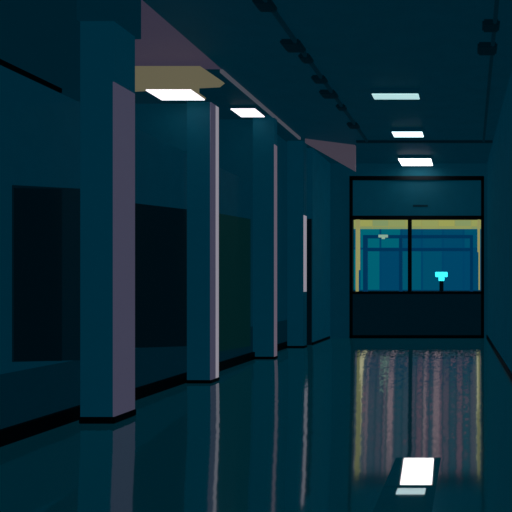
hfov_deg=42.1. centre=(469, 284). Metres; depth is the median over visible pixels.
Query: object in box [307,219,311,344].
door
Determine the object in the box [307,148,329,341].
wall
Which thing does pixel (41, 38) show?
ceiling
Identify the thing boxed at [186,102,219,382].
column
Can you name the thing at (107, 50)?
column
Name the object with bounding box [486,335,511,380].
baseboard
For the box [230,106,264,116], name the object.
ceiling lamp
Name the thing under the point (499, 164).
wall
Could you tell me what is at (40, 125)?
wall
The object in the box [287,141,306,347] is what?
column
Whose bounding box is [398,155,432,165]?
ceiling lamp
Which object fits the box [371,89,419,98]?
ceiling lamp
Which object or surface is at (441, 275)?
street lamp
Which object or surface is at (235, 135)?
wall
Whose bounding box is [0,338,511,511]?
floor
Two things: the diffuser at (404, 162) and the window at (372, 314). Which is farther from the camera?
the window at (372, 314)
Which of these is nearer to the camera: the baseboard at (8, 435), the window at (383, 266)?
the baseboard at (8, 435)
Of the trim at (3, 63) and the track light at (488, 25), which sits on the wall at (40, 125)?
the trim at (3, 63)
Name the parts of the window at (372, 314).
panel, header panel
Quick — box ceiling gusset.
[305,139,355,171]
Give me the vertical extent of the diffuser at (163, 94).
0.020 m
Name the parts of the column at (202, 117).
panel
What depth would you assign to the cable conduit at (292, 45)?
8.26 m
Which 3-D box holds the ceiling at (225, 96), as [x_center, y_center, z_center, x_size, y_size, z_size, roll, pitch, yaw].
[-4.315,-3.275,7.400,1.270,0.150,16.800,0,0,0]
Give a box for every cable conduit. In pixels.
[252,0,367,141]
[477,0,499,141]
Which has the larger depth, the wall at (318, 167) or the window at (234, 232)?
the wall at (318, 167)
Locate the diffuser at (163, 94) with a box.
[146,89,204,99]
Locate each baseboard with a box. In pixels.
[0,341,286,446]
[312,336,329,344]
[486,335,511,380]
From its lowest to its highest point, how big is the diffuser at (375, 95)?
0.020 m
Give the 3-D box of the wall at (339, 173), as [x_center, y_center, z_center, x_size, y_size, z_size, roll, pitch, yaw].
[-2.350,-0.900,15.900,5.600,4.600,0.200,0,0,0]
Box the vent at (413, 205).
[413,205,427,206]
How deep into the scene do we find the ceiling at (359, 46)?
8.55 m
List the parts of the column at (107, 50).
panel, panel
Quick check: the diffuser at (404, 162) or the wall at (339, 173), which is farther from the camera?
the wall at (339, 173)
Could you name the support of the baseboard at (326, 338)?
attached to the wall at (318, 167)
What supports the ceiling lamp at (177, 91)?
attached to the ceiling beam at (145, 76)
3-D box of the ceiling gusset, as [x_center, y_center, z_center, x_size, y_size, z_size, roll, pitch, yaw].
[-3.114,-2.901,13.460,1.209,0.595,0.102,0,0,-32]
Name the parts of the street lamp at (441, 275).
lamp shade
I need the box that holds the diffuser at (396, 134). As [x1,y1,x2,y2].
[392,132,423,136]
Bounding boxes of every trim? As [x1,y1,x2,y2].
[0,59,61,92]
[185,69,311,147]
[220,69,300,139]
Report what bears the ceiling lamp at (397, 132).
attached to the ceiling at (359, 46)
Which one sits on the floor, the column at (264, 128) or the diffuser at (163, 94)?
the column at (264, 128)
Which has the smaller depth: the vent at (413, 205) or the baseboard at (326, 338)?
the baseboard at (326, 338)
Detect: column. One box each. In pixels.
[79,21,135,423]
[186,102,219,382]
[253,115,277,358]
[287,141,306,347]
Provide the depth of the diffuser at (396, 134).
12.36 m
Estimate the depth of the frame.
22.00 m
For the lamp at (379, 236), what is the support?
attached to the frame
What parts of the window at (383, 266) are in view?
cornice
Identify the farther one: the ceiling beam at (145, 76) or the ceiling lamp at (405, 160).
the ceiling lamp at (405, 160)
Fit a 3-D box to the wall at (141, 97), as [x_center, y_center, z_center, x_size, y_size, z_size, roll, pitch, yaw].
[-5.050,-0.900,7.400,0.200,4.600,16.800,0,0,0]
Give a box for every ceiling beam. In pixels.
[77,0,140,38]
[135,66,224,91]
[356,140,492,142]
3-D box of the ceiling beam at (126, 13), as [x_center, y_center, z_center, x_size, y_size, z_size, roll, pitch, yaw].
[-3.755,-2.929,6.260,0.390,0.539,0.480,0,0,0]
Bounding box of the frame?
[363,235,472,290]
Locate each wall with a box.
[0,65,286,428]
[78,91,186,103]
[135,104,186,151]
[219,119,252,182]
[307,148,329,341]
[330,163,486,337]
[487,70,511,372]
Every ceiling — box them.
[0,0,79,100]
[135,0,511,162]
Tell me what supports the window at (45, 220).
in the wall at (40, 125)
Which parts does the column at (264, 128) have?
panel, panel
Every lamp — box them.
[145,83,205,99]
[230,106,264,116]
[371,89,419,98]
[378,235,387,238]
[391,128,423,136]
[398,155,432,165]
[435,272,447,290]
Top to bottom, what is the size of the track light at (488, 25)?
0.069 m
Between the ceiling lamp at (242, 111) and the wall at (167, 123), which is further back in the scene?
the ceiling lamp at (242, 111)
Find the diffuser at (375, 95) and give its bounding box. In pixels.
[372,93,419,98]
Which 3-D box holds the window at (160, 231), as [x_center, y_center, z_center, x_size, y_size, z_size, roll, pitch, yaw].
[-4.095,-0.103,8.063,0.010,2.006,1.571,0,0,0]
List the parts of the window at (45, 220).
pane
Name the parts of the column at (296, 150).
panel, panel, panel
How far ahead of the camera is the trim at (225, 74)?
10.35 m
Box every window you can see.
[12,185,79,361]
[135,203,186,347]
[219,214,250,350]
[349,176,483,337]
[354,220,480,290]
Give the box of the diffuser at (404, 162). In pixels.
[399,159,432,165]

